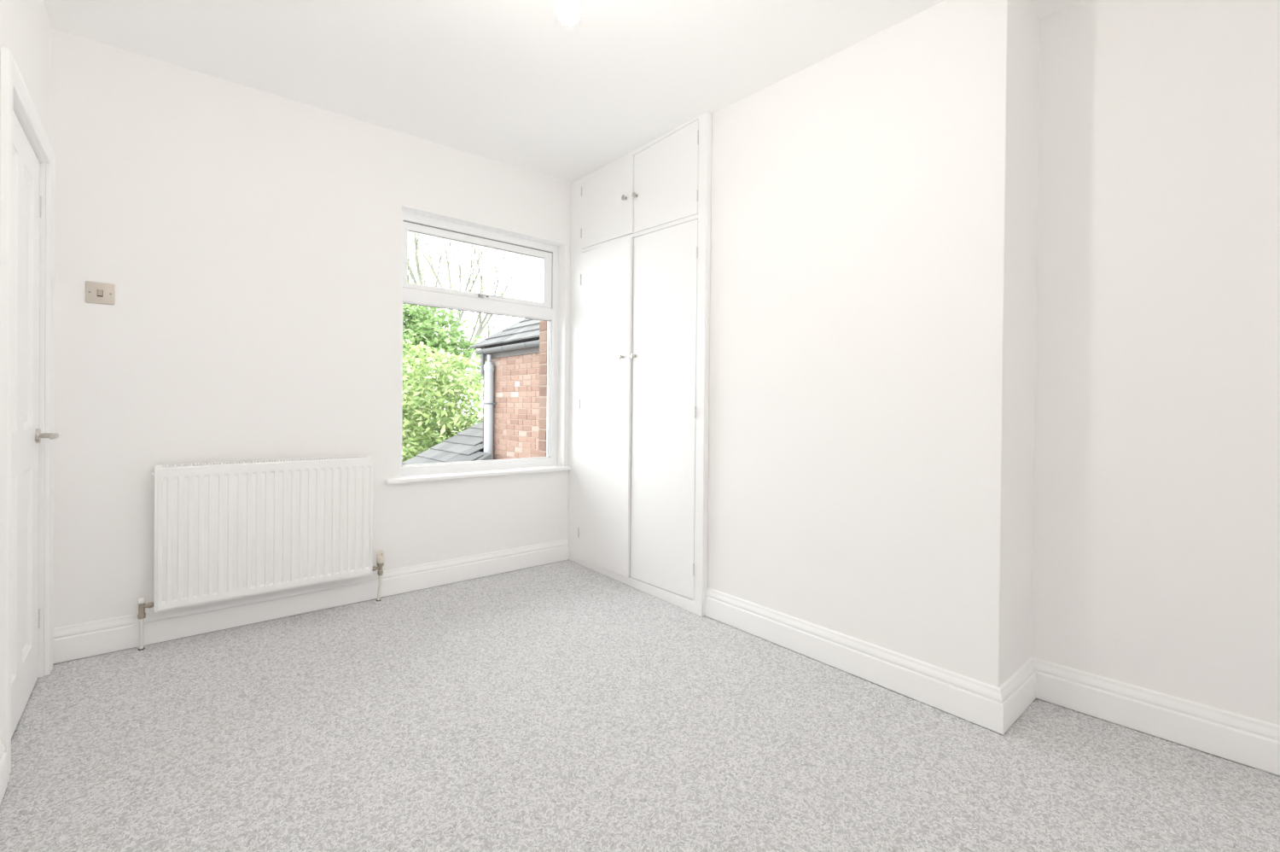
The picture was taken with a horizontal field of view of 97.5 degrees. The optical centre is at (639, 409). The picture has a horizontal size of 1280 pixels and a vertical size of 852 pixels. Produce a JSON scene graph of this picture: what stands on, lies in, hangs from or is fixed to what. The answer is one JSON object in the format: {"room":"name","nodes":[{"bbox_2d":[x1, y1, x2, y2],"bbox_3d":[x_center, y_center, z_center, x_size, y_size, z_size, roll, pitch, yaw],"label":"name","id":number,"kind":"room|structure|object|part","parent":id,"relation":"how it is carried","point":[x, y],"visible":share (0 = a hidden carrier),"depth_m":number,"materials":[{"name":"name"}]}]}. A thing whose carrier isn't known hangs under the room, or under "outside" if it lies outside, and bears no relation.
{"room":"empty bedroom","nodes":[
{"label":"empty bedroom","id":0,"kind":"room"},
{"bbox_2d":[0,0,51,143],"bbox_3d":[-1.118,-0.281,0.693,0.150,2.800,3.850,0,0,-41],"label":"wall","id":1,"kind":"structure","parent":0,"point":[25,25],"depth_m":1.85,"materials":[{"name":"white paint"}]},
{"bbox_2d":[0,739,7,803],"bbox_3d":[-0.756,0.956,0.395,0.020,0.136,2.900,0,0,-41],"label":"baseboard","id":2,"kind":"structure","parent":1,"relation":"attached to","point":[3,755],"depth_m":1.47,"materials":[{"name":"white paint"}]},
{"bbox_2d":[0,46,55,781],"bbox_3d":[-1.985,0.012,1.831,0.018,1.985,0.858,0,0,-41],"label":"door frame","id":3,"kind":"structure","parent":1,"relation":"attached to","point":[13,85],"depth_m":1.52,"materials":[{"name":"white paint"}]},
{"bbox_2d":[11,98,58,738],"bbox_3d":[-2.032,0.037,1.792,0.197,1.935,0.754,0,0,-41],"label":"door","id":4,"kind":"structure","parent":1,"relation":"in","point":[29,434],"depth_m":1.93,"materials":[{"name":"white paint"}]},
{"bbox_3d":[-2.099,0.520,1.904,0.016,0.592,0.140,0,0,-41],"label":"panel","id":5,"kind":"part","parent":4,"relation":"part of","materials":[{"name":"white paint"}]},
{"bbox_3d":[-2.090,-0.371,1.899,0.016,0.830,0.140,0,0,-41],"label":"panel","id":6,"kind":"part","parent":4,"relation":"part of","materials":[{"name":"white paint"}]},
{"bbox_3d":[-2.133,0.097,2.022,0.051,0.020,0.128,0,0,-41],"label":"lever","id":7,"kind":"part","parent":4,"relation":"part of","materials":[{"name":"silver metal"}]},
{"bbox_2d":[51,28,571,627],"bbox_3d":[-1.376,-0.297,3.182,3.100,2.800,0.263,0,0,-41],"label":"wall","id":8,"kind":"structure","parent":0,"point":[247,240],"depth_m":2.58,"materials":[{"name":"white paint"}]},
{"bbox_2d":[85,280,114,304],"bbox_3d":[-2.203,-0.475,2.289,0.086,0.086,0.012,0,0,-41],"label":"light switch","id":9,"kind":"object","parent":8,"relation":"attached to","point":[101,293],"visible":1,"depth_m":2.29,"materials":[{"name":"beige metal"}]},
{"bbox_2d":[137,454,384,650],"bbox_3d":[-1.721,0.622,2.652,0.974,0.768,0.108,0,0,-41],"label":"radiator","id":10,"kind":"object","parent":8,"relation":"attached to","point":[224,530],"visible":1,"depth_m":2.56,"materials":[{"name":"white metal"}]},
{"bbox_2d":[155,454,372,468],"bbox_3d":[-1.720,0.242,2.638,0.845,0.008,0.078,0,0,-41],"label":"grille","id":11,"kind":"object","parent":10,"relation":"attached to","point":[311,461],"depth_m":2.61,"materials":[{"name":"white metal"}]},
{"bbox_3d":[-1.695,0.543,2.607,0.831,0.590,0.009,0,0,-41],"label":"panel","id":12,"kind":"part","parent":10,"relation":"part of","materials":[{"name":"white metal"}]},
{"bbox_2d":[52,538,569,663],"bbox_3d":[-1.401,0.936,2.991,2.421,0.136,0.020,0,0,-41],"label":"baseboard","id":13,"kind":"structure","parent":8,"relation":"attached to","point":[90,638],"depth_m":2.70,"materials":[{"name":"white paint"}]},
{"bbox_2d":[384,204,570,483],"bbox_3d":[-0.957,-0.355,3.438,1.168,1.516,0.189,0,0,-41],"label":"window","id":14,"kind":"structure","parent":8,"relation":"in","point":[551,308],"depth_m":3.53,"materials":[{"name":"white plastic"}]},
{"bbox_3d":[-0.973,-0.699,3.447,0.040,0.022,0.022,0,0,-41],"label":"handle","id":15,"kind":"part","parent":14,"relation":"part of","materials":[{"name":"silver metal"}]},
{"bbox_3d":[-0.892,-0.703,3.505,0.118,0.016,0.018,0,0,-41],"label":"handle lever","id":16,"kind":"part","parent":14,"relation":"part of","materials":[{"name":"white plastic"}]},
{"bbox_2d":[402,220,552,308],"bbox_3d":[-0.978,-0.875,3.490,0.986,0.380,0.052,0,0,-41],"label":"window pane","id":17,"kind":"object","parent":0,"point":[421,227],"depth_m":3.45,"materials":[{"name":"clear glass"}]},
{"bbox_2d":[42,0,1085,183],"bbox_3d":[0.025,-1.530,1.657,3.270,0.390,4.090,0,0,-41],"label":"ceiling","id":18,"kind":"structure","parent":0,"point":[509,82],"depth_m":2.31,"materials":[{"name":"white paint"}]},
{"bbox_2d":[557,0,580,25],"bbox_3d":[-0.176,-1.192,1.397,0.080,0.459,0.080,0,0,-41],"label":"pendant lamp","id":19,"kind":"object","parent":18,"relation":"hanging from","point":[568,11],"visible":1,"depth_m":1.38,"materials":[{"name":"white plastic"}]},
{"bbox_2d":[630,293,633,499],"bbox_3d":[0.131,-0.286,3.775,0.040,2.800,0.800,0,0,-41],"label":"door gap","id":20,"kind":"structure","parent":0,"point":[632,293],"depth_m":3.96,"materials":[{"name":"white paint"}]},
{"bbox_2d":[0,559,1279,802],"bbox_3d":[0.000,1.086,1.685,3.350,0.116,4.070,0,0,-41],"label":"floor","id":21,"kind":"structure","parent":0,"point":[564,560],"depth_m":2.22,"materials":[{"name":"grey carpet"}]},
{"bbox_2d":[0,559,1279,851],"bbox_3d":[-0.019,1.057,1.646,2.793,0.061,3.818,0,0,-41],"label":"carpet","id":22,"kind":"structure","parent":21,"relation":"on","point":[563,706],"depth_m":1.67,"materials":[{"name":"grey carpet"}]},
{"bbox_2d":[568,111,711,616],"bbox_3d":[0.076,-0.279,3.392,0.474,2.610,1.290,0,0,-38],"label":"tall cabinet","id":23,"kind":"object","parent":21,"relation":"on","point":[641,220],"visible":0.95,"depth_m":3.13,"materials":[{"name":"white paint"}]},
{"bbox_3d":[-0.219,-0.018,3.450,0.020,1.996,0.549,0,0,-37],"label":"door panel","id":24,"kind":"part","parent":23,"relation":"part of","materials":[{"name":"white paint"}]},
{"bbox_3d":[-0.205,-1.239,3.445,0.020,0.444,0.550,0,0,-37],"label":"door panel","id":25,"kind":"part","parent":23,"relation":"part of","materials":[{"name":"white paint"}]},
{"bbox_3d":[-0.112,-0.305,3.269,0.027,0.031,0.031,0,0,-37],"label":"knob","id":26,"kind":"part","parent":23,"relation":"part of","materials":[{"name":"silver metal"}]},
{"bbox_3d":[-0.091,-1.227,3.257,0.027,0.031,0.031,0,0,-37],"label":"knob","id":27,"kind":"part","parent":23,"relation":"part of","materials":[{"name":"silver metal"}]},
{"bbox_3d":[-0.038,-0.303,3.199,0.027,0.031,0.031,0,0,-38],"label":"knob","id":28,"kind":"part","parent":23,"relation":"part of","materials":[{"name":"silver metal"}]},
{"bbox_3d":[-0.029,-1.218,3.194,0.027,0.031,0.031,0,0,-38],"label":"knob","id":29,"kind":"part","parent":23,"relation":"part of","materials":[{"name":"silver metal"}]},
{"bbox_3d":[0.123,-0.007,3.030,0.020,1.952,0.527,0,0,-38],"label":"door panel","id":30,"kind":"part","parent":23,"relation":"part of","materials":[{"name":"white paint"}]},
{"bbox_3d":[0.135,-1.220,3.023,0.020,0.472,0.527,0,0,-38],"label":"door panel","id":31,"kind":"part","parent":23,"relation":"part of","materials":[{"name":"white paint"}]},
{"bbox_2d":[706,0,1040,686],"bbox_3d":[0.788,-0.273,2.646,0.513,2.800,1.770,0,0,-41],"label":"wall","id":32,"kind":"structure","parent":0,"point":[873,254],"depth_m":2.09,"materials":[{"name":"white paint"}]},
{"bbox_2d":[704,587,1279,775],"bbox_3d":[1.278,0.967,1.921,2.553,0.136,0.363,1,0,35],"label":"baseboard","id":33,"kind":"structure","parent":32,"relation":"attached to","point":[1248,741],"depth_m":1.91,"materials":[{"name":"white paint"}]},
{"bbox_2d":[1031,0,1279,725],"bbox_3d":[1.979,-0.256,1.639,0.318,2.800,1.450,0,0,-41],"label":"wall","id":34,"kind":"structure","parent":0,"point":[1156,557],"depth_m":1.79,"materials":[{"name":"white paint"}]},
{"label":"outside","id":35,"kind":"structure","parent":0,"visible":0},
{"bbox_3d":[-20.406,3.683,46.296,90.000,0.200,89.600,0,0,-41],"label":"ground","id":36,"kind":"structure","parent":35,"visible":0},
{"bbox_2d":[407,232,459,452],"bbox_3d":[-8.235,-3.176,20.412,5.310,14.079,3.086,1,0,30],"label":"bare tree","id":37,"kind":"object","parent":36,"relation":"on","point":[417,264],"visible":0.19,"depth_m":20.50,"materials":[{"name":"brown plant"}]},
{"bbox_2d":[401,328,482,462],"bbox_3d":[-4.766,1.111,12.027,5.980,5.703,4.776,1,0,31],"label":"bush","id":38,"kind":"object","parent":36,"relation":"on","point":[449,418],"visible":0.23,"depth_m":11.14,"materials":[{"name":"green plant"}]},
{"bbox_2d":[401,283,485,457],"bbox_3d":[-6.480,0.080,15.568,4.929,7.642,2.924,1,0,13],"label":"tree","id":39,"kind":"object","parent":36,"relation":"on","point":[425,326],"visible":0.3,"depth_m":15.21,"materials":[{"name":"green plant"}]},
{"bbox_2d":[401,419,491,476],"bbox_3d":[-2.780,2.019,8.451,2.312,3.883,1.941,0,0,-41],"label":"roof","id":40,"kind":"structure","parent":36,"relation":"on","point":[468,445],"depth_m":8.62,"materials":[{"name":"grey stone"}]},
{"bbox_2d":[408,232,522,402],"bbox_3d":[-8.100,-3.162,25.216,5.449,13.983,3.495,0,0,-41],"label":"bare tree","id":41,"kind":"object","parent":36,"relation":"on","point":[481,327],"visible":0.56,"depth_m":25.59,"materials":[{"name":"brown plant"}]},
{"bbox_2d":[478,313,513,382],"bbox_3d":[-8.161,-1.242,32.297,2.952,10.051,3.698,0,0,-41],"label":"bare tree","id":42,"kind":"object","parent":36,"relation":"on","point":[489,323],"visible":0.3,"depth_m":31.63,"materials":[{"name":"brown plant"}]},
{"bbox_2d":[469,318,540,459],"bbox_3d":[0.043,0.942,8.040,3.511,6.096,3.962,0,0,-41],"label":"brick house wing","id":43,"kind":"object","parent":36,"relation":"on","point":[510,371],"visible":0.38,"depth_m":7.71,"materials":[{"name":"brown brick"}]}
]}

